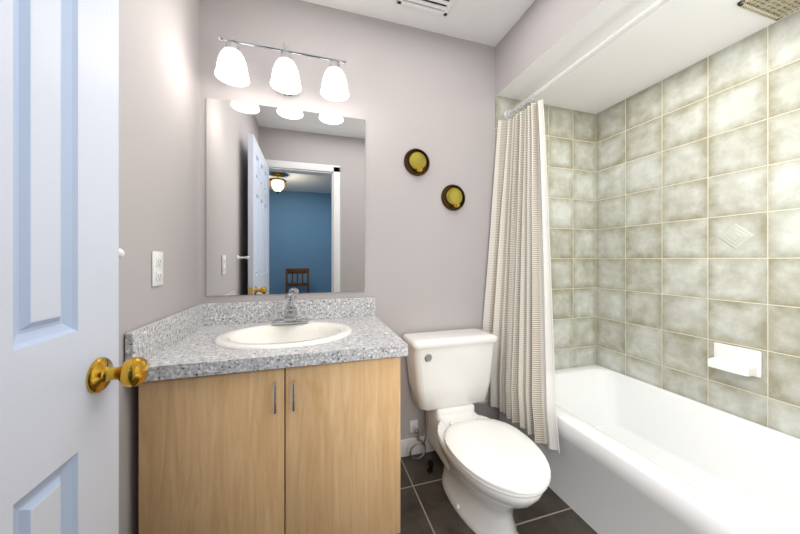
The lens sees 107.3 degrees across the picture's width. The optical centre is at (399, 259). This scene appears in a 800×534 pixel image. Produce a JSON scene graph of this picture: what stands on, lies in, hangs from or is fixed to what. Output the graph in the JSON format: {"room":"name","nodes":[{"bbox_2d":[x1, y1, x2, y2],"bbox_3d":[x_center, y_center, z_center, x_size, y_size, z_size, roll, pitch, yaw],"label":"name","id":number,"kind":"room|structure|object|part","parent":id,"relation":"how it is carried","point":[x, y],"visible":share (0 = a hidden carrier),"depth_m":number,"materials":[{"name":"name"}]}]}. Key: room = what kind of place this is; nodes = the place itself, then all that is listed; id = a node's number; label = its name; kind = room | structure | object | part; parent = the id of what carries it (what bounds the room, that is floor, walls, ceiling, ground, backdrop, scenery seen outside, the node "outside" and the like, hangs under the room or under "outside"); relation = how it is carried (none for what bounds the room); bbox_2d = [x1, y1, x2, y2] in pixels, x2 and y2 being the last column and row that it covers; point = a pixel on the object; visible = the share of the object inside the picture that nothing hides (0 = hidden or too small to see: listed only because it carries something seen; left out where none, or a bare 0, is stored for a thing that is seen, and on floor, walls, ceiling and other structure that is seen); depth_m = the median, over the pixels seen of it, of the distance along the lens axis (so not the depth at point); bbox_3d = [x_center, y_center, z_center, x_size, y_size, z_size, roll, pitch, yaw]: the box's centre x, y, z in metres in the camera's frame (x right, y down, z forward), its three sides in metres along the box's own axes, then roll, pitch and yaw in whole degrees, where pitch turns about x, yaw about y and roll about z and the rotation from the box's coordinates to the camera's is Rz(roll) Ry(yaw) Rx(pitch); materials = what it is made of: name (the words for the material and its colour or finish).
{"room":"bathroom","nodes":[
{"label":"bathroom","id":0,"kind":"room"},
{"bbox_2d":[119,0,202,533],"bbox_3d":[-0.758,-0.110,0.567,0.120,2.440,1.620,0,0,-17],"label":"wall","id":1,"kind":"structure","parent":0,"point":[161,41],"depth_m":0.98,"materials":[{"name":"grey paint"}]},
{"bbox_2d":[0,0,148,533],"bbox_3d":[-0.479,0.089,0.255,0.115,2.018,0.842,0,0,-17],"label":"door","id":2,"kind":"structure","parent":1,"relation":"in","point":[63,374],"depth_m":0.50,"materials":[{"name":"white paint"}]},
{"bbox_3d":[-0.583,0.230,0.611,0.109,0.068,0.100,0,0,-17],"label":"knob","id":3,"kind":"part","parent":2,"relation":"part of","materials":[{"name":"gold metal"}]},
{"bbox_2d":[119,248,124,257],"bbox_3d":[-0.687,-0.015,0.680,0.079,0.040,0.040,0,0,-17],"label":"hook","id":4,"kind":"object","parent":1,"relation":"attached to","point":[121,253],"visible":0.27,"depth_m":0.69,"materials":[{"name":"white"}]},
{"bbox_2d":[152,251,162,286],"bbox_3d":[-0.819,0.030,0.998,0.008,0.116,0.070,0,0,-17],"label":"electrical outlet","id":5,"kind":"object","parent":1,"relation":"attached to","point":[157,268],"visible":1,"depth_m":0.99,"materials":[{"name":"white plastic"}]},
{"bbox_2d":[203,0,498,439],"bbox_3d":[0.203,-0.110,1.784,2.660,2.440,0.120,0,0,-17],"label":"wall","id":6,"kind":"structure","parent":0,"point":[430,94],"depth_m":1.67,"materials":[{"name":"grey paint"}]},
{"bbox_2d":[214,35,348,101],"bbox_3d":[-0.535,-0.901,1.391,0.576,0.203,0.207,0,0,-17],"label":"vanity light","id":7,"kind":"object","parent":6,"relation":"attached to","point":[231,68],"visible":1,"depth_m":1.33,"materials":[{"name":"white glass"}]},
{"bbox_2d":[206,98,364,295],"bbox_3d":[-0.550,-0.295,1.491,0.750,0.930,0.006,0,0,-17],"label":"mirror","id":8,"kind":"object","parent":6,"relation":"attached to","point":[285,201],"visible":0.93,"depth_m":1.48,"materials":[{"name":"clear glass"}]},
{"bbox_2d":[404,148,429,175],"bbox_3d":[0.105,-0.558,1.658,0.156,0.156,0.064,0,0,-17],"label":"sconce","id":9,"kind":"object","parent":6,"relation":"attached to","point":[416,162],"visible":1,"depth_m":1.68,"materials":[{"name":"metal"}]},
{"bbox_2d":[400,436,434,457],"bbox_3d":[0.231,1.062,1.724,0.760,0.095,0.012,0,0,-17],"label":"baseboard","id":10,"kind":"structure","parent":6,"relation":"attached to","point":[406,445],"depth_m":1.66,"materials":[{"name":"white"}]},
{"bbox_2d":[441,184,464,210],"bbox_3d":[0.325,-0.370,1.724,0.156,0.156,0.064,0,0,-17],"label":"sconce","id":11,"kind":"object","parent":6,"relation":"attached to","point":[452,197],"visible":1,"depth_m":1.74,"materials":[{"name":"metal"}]},
{"bbox_2d":[495,96,594,369],"bbox_3d":[0.969,-0.105,1.945,0.780,1.830,0.012,0,0,-17],"label":"tiled wall","id":12,"kind":"structure","parent":6,"relation":"attached to","point":[569,133],"depth_m":2.00,"materials":[{"name":"tile"}]},
{"bbox_2d":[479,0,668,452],"bbox_3d":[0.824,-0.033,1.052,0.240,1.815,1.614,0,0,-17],"label":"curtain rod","id":13,"kind":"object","parent":12,"relation":"attached to","point":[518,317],"visible":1,"depth_m":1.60,"materials":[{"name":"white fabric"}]},
{"bbox_2d":[479,98,559,452],"bbox_3d":[0.663,0.005,1.570,0.230,1.740,0.526,0,0,-17],"label":"curtain","id":14,"kind":"object","parent":13,"relation":"hanging from","point":[518,309],"depth_m":1.61,"materials":[{"name":"fabric"}]},
{"bbox_2d":[302,0,534,46],"bbox_3d":[0.456,-1.380,0.942,2.660,0.100,1.880,0,0,-17],"label":"ceiling","id":15,"kind":"structure","parent":0,"point":[489,22],"depth_m":1.60,"materials":[{"name":"white paint"}]},
{"bbox_2d":[397,0,454,15],"bbox_3d":[0.157,-1.321,1.416,0.280,0.018,0.280,0,0,-17],"label":"ceiling vent","id":16,"kind":"object","parent":15,"relation":"in","point":[441,7],"visible":1,"depth_m":1.52,"materials":[{"name":"white"}]},
{"bbox_2d":[398,451,597,533],"bbox_3d":[0.203,1.160,-0.617,4.040,0.100,4.720,0,0,-17],"label":"floor","id":17,"kind":"structure","parent":0,"point":[426,506],"depth_m":1.30,"materials":[{"name":"tile"}]},
{"bbox_2d":[125,293,407,533],"bbox_3d":[-0.451,0.632,1.214,0.831,0.956,0.590,0,0,-17],"label":"bathroom vanity","id":18,"kind":"object","parent":17,"relation":"on","point":[271,417],"visible":0.96,"depth_m":0.97,"materials":[{"name":"brown wood"}]},
{"bbox_2d":[125,297,407,383],"bbox_3d":[-0.453,0.275,1.218,0.831,0.140,0.581,0,0,-17],"label":"countertop","id":19,"kind":"structure","parent":18,"relation":"on","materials":[{"name":"stone"}]},
{"bbox_2d":[213,321,352,376],"bbox_3d":[-0.459,0.373,1.205,0.520,0.160,0.410,0,0,-17],"label":"sink","id":20,"kind":"object","parent":19,"relation":"in","point":[276,335],"depth_m":1.24,"materials":[{"name":"white ceramic"}]},
{"bbox_2d":[271,293,308,325],"bbox_3d":[-0.494,0.224,1.323,0.160,0.141,0.150,0,0,-17],"label":"faucet","id":21,"kind":"object","parent":19,"relation":"on","point":[290,312],"depth_m":1.35,"materials":[{"name":"silver metal"}]},
{"bbox_2d":[403,328,550,533],"bbox_3d":[0.352,0.758,1.363,0.494,0.703,0.771,0,0,-17],"label":"toilet","id":22,"kind":"object","parent":17,"relation":"on","point":[495,473],"visible":1,"depth_m":1.34,"materials":[{"name":"white ceramic"}]},
{"bbox_3d":[0.275,0.594,1.622,0.494,0.373,0.209,0,0,-17],"label":"tank","id":23,"kind":"part","parent":22,"relation":"part of","materials":[{"name":"white ceramic"}]},
{"bbox_3d":[0.395,0.789,1.222,0.370,0.042,0.476,0,0,-17],"label":"seat","id":24,"kind":"part","parent":22,"relation":"part of","materials":[{"name":"white ceramic"}]},
{"bbox_2d":[499,364,799,533],"bbox_3d":[1.215,0.917,1.169,0.806,0.385,1.612,0,0,-17],"label":"bathtub","id":25,"kind":"object","parent":17,"relation":"on","point":[635,456],"visible":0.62,"depth_m":1.29,"materials":[{"name":"white ceramic"}]},
{"bbox_2d":[495,0,799,113],"bbox_3d":[1.222,-1.175,1.171,0.820,0.310,1.640,0,0,-17],"label":"ceiling","id":26,"kind":"structure","parent":0,"point":[540,44],"depth_m":1.45,"materials":[{"name":"grey paint"}]},
{"bbox_2d":[737,0,799,20],"bbox_3d":[1.502,-1.014,1.081,0.265,0.012,0.265,0,0,-17],"label":"ceiling vent","id":27,"kind":"object","parent":26,"relation":"in","point":[775,10],"visible":0.96,"depth_m":1.18,"materials":[{"name":"metal"}]},
{"bbox_2d":[595,10,799,438],"bbox_3d":[1.609,-0.105,1.288,0.012,1.830,1.640,0,0,-17],"label":"tiled wall","id":28,"kind":"structure","parent":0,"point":[656,190],"depth_m":1.48,"materials":[{"name":"tile"}]},
{"bbox_2d":[632,224,754,352],"bbox_3d":[1.513,0.195,1.574,0.006,0.732,0.529,0,0,-17],"label":"tiles","id":29,"kind":"structure","parent":28,"relation":"attached to","point":[735,236],"depth_m":1.39,"materials":[{"name":"grey tile"}]},
{"bbox_2d":[707,342,761,377],"bbox_3d":[1.535,0.464,1.364,0.084,0.117,0.160,0,0,-17],"label":"soap dish","id":30,"kind":"object","parent":28,"relation":"attached to","point":[739,360],"visible":1,"depth_m":1.35,"materials":[{"name":"white ceramic"}]}
]}

